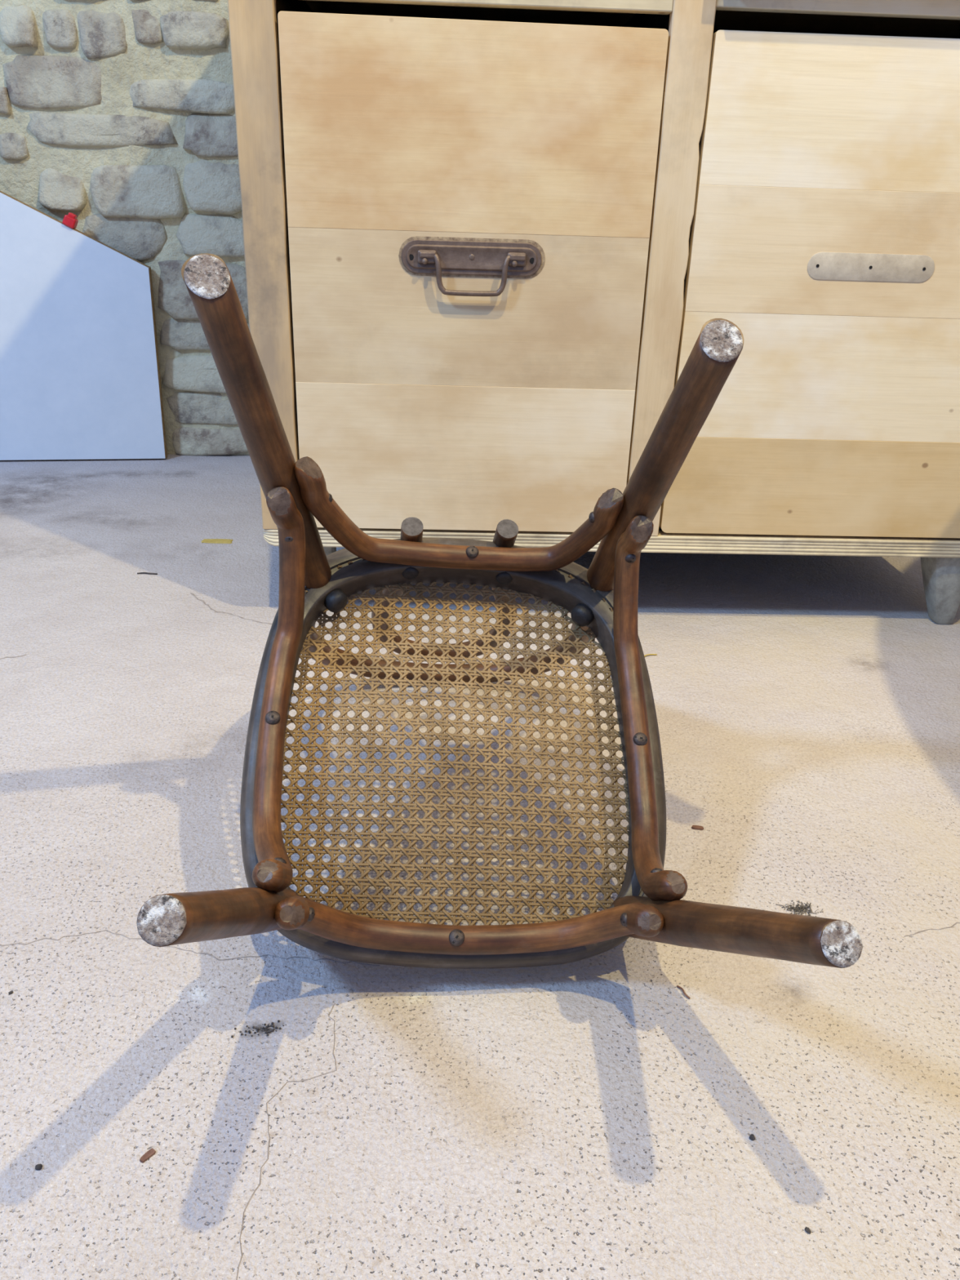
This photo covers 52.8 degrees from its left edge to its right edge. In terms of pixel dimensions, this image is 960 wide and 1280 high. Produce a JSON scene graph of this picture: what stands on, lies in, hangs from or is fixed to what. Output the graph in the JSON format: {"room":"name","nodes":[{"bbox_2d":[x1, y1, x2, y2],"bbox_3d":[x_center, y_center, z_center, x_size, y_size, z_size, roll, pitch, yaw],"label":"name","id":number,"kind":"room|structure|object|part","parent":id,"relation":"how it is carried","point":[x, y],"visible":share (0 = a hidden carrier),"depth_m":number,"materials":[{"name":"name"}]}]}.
{"room":"storage room","nodes":[
{"label":"storage room","id":0,"kind":"room"},
{"bbox_2d":[0,0,249,455],"bbox_3d":[-0.461,-1.735,2.088,6.000,2.680,0.335,1,24,-2],"label":"wall","id":1,"kind":"structure","parent":0,"point":[118,116],"depth_m":2.19,"materials":[{"name":"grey stone"}]},
{"bbox_2d":[0,453,959,1279],"bbox_3d":[-0.436,0.316,0.767,6.000,0.001,3.960,1,24,-2],"label":"floor","id":2,"kind":"structure","parent":0,"point":[589,1118],"depth_m":0.84,"materials":[{"name":"concrete"}]},
{"bbox_2d":[35,1164,42,1169],"bbox_3d":[-0.305,0.364,0.668,0.005,0.003,0.004,4,25,5],"label":"pebble","id":3,"kind":"object","parent":2,"relation":"on","point":[37,1166],"visible":1,"depth_m":0.67,"materials":[{"name":"grey stone"}]},
{"bbox_2d":[0,191,167,460],"bbox_3d":[-1.060,-0.790,2.266,0.566,0.734,0.064,-2,25,-9],"label":"board panel","id":4,"kind":"object","parent":2,"relation":"on","point":[80,377],"depth_m":2.30,"materials":[{"name":"white plastic"}]},
{"bbox_3d":[-0.938,-0.960,2.211,0.030,0.034,0.033,-2,25,-9],"label":"plastic cap","id":5,"kind":"part","parent":4,"relation":"part of","materials":[{"name":"red plastic"}]},
{"bbox_2d":[137,572,157,574],"bbox_3d":[-0.588,-0.118,1.707,0.036,0.004,0.004,2,24,1],"label":"twig","id":6,"kind":"object","parent":2,"relation":"on","point":[138,572],"visible":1,"depth_m":1.71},
{"bbox_2d":[139,1147,155,1162],"bbox_3d":[-0.233,0.362,0.678,0.005,0.002,0.012,18,29,32],"label":"chip","id":7,"kind":"object","parent":2,"relation":"on","point":[150,1153],"visible":1,"depth_m":0.68,"materials":[{"name":"brown wood"}]},
{"bbox_2d":[201,538,233,543],"bbox_3d":[-0.511,-0.193,1.878,0.061,0.001,0.026,0,24,-3],"label":"scrap","id":8,"kind":"object","parent":2,"relation":"on","point":[205,540],"visible":1,"depth_m":1.88,"materials":[{"name":"yellow paper"}]},
{"bbox_2d":[231,1020,286,1037],"bbox_3d":[-0.179,0.316,0.783,0.044,0.002,0.014,-4,25,-13],"label":"crumbs","id":9,"kind":"object","parent":2,"relation":"on","point":[272,1023],"visible":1,"depth_m":0.78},
{"bbox_2d":[136,253,862,968],"bbox_3d":[-0.017,-0.039,0.878,0.435,0.573,0.811,0,24,-4],"label":"bentwood chair","id":10,"kind":"object","parent":2,"relation":"on","point":[602,600],"visible":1,"depth_m":0.89,"materials":[{"name":"brown wood"}]},
{"bbox_3d":[-0.170,0.149,0.516,0.026,0.007,0.026,3,63,-6],"label":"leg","id":11,"kind":"part","parent":10,"relation":"part of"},
{"bbox_3d":[-0.205,-0.273,0.724,0.034,0.010,0.036,3,63,-6],"label":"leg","id":12,"kind":"part","parent":10,"relation":"part of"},
{"bbox_3d":[-0.168,0.188,0.671,0.070,0.312,0.098,3,63,-6],"label":"leg","id":13,"kind":"part","parent":10,"relation":"part of","materials":[{"name":"brown wood"}]},
{"bbox_3d":[-0.186,-0.167,0.848,0.116,0.315,0.120,3,63,-6],"label":"leg","id":14,"kind":"part","parent":10,"relation":"part of","materials":[{"name":"brown wood"}]},
{"bbox_3d":[-0.020,0.089,0.919,0.392,0.035,0.427,3,63,-6],"label":"seat frame","id":15,"kind":"part","parent":10,"relation":"part of","materials":[{"name":"brown wood"}]},
{"bbox_3d":[0.158,-0.149,0.885,0.064,0.312,0.085,3,63,-6],"label":"leg","id":16,"kind":"part","parent":10,"relation":"part of","materials":[{"name":"brown wood"}]},
{"bbox_3d":[0.190,-0.236,0.760,0.035,0.009,0.036,3,63,-6],"label":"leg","id":17,"kind":"part","parent":10,"relation":"part of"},
{"bbox_3d":[0.169,0.211,0.708,0.035,0.212,0.272,-5,25,-16],"label":"leg","id":18,"kind":"part","parent":10,"relation":"part of","materials":[{"name":"brown wood"}]},
{"bbox_3d":[0.208,0.175,0.556,0.026,0.007,0.026,3,63,-6],"label":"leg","id":19,"kind":"part","parent":10,"relation":"part of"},
{"bbox_2d":[227,0,959,624],"bbox_3d":[0.251,-0.740,1.700,1.168,1.190,0.910,1,24,-2],"label":"base cabinet","id":20,"kind":"object","parent":2,"relation":"on","point":[489,245],"visible":0.83,"depth_m":1.33,"materials":[{"name":"brown wood"}]},
{"bbox_3d":[-0.288,-0.635,1.273,0.058,1.015,0.020,1,24,-2],"label":"post","id":21,"kind":"part","parent":20,"relation":"part of","materials":[{"name":"brown wood"}]},
{"bbox_3d":[-0.320,-0.816,1.673,0.022,1.018,0.860,1,24,-2],"label":"panel","id":22,"kind":"part","parent":20,"relation":"part of","materials":[{"name":"brown wood"}]},
{"bbox_3d":[-0.008,-1.057,1.357,0.490,0.284,0.496,1,24,-2],"label":"drawer","id":23,"kind":"part","parent":20,"relation":"part of","materials":[{"name":"brown wood"}]},
{"bbox_3d":[-0.011,-0.521,1.319,0.192,0.043,0.005,1,24,-2],"label":"handle plate","id":24,"kind":"part","parent":20,"relation":"part of","materials":[{"name":"brown paint"}]},
{"bbox_3d":[-0.006,-0.811,1.207,0.497,0.032,0.022,1,24,-2],"label":"rail","id":25,"kind":"part","parent":20,"relation":"part of","materials":[{"name":"brown wood"}]},
{"bbox_3d":[0.251,-0.155,1.517,1.167,0.028,0.035,1,24,-2],"label":"rail","id":26,"kind":"part","parent":20,"relation":"part of","materials":[{"name":"brown wood"}]},
{"bbox_3d":[0.264,-0.627,1.295,0.055,1.015,0.020,1,24,-2],"label":"post","id":27,"kind":"part","parent":20,"relation":"part of","materials":[{"name":"brown wood"}]},
{"bbox_3d":[0.527,-0.596,1.659,0.470,0.644,0.592,1,24,-2],"label":"drawer","id":28,"kind":"part","parent":20,"relation":"part of","materials":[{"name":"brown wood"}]},
{"bbox_3d":[0.545,-1.034,1.345,0.494,0.284,0.490,1,24,-2],"label":"drawer","id":29,"kind":"part","parent":20,"relation":"part of","materials":[{"name":"brown wood"}]},
{"bbox_3d":[0.546,-0.807,1.228,0.501,0.024,0.022,1,24,-2],"label":"rail","id":30,"kind":"part","parent":20,"relation":"part of","materials":[{"name":"brown wood"}]},
{"bbox_2d":[644,653,657,656],"bbox_3d":[0.253,0.024,1.454,0.031,0.003,0.006,-12,28,-28],"label":"twig","id":31,"kind":"object","parent":2,"relation":"on","point":[647,654],"visible":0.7,"depth_m":1.46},
{"bbox_2d":[676,985,689,999],"bbox_3d":[0.175,0.303,0.834,0.003,0.003,0.017,-10,27,-24],"label":"twig","id":32,"kind":"object","parent":2,"relation":"on","point":[677,986],"visible":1,"depth_m":0.83,"materials":[{"name":"brown wood"}]},
{"bbox_2d":[691,825,703,830],"bbox_3d":[0.238,0.205,1.056,0.013,0.002,0.006,6,25,8],"label":"chip","id":33,"kind":"object","parent":2,"relation":"on","point":[694,827],"visible":1,"depth_m":1.05,"materials":[{"name":"brown wood"}]},
{"bbox_2d":[749,1133,755,1140],"bbox_3d":[0.199,0.363,0.705,0.004,0.003,0.005,15,28,27],"label":"pebble","id":34,"kind":"object","parent":2,"relation":"on","point":[752,1137],"visible":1,"depth_m":0.70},
{"bbox_2d":[775,900,822,916],"bbox_3d":[0.311,0.260,0.938,0.044,0.004,0.025,1,24,-2],"label":"tuft","id":35,"kind":"object","parent":2,"relation":"on","point":[795,908],"visible":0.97,"depth_m":0.94,"materials":[{"name":"grey"}]},
{"bbox_2d":[804,1226,810,1233],"bbox_3d":[0.218,0.392,0.642,0.003,0.002,0.005,-10,27,-25],"label":"pebble","id":36,"kind":"object","parent":2,"relation":"on","point":[806,1228],"visible":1,"depth_m":0.64,"materials":[{"name":"grey stone"}]}
]}

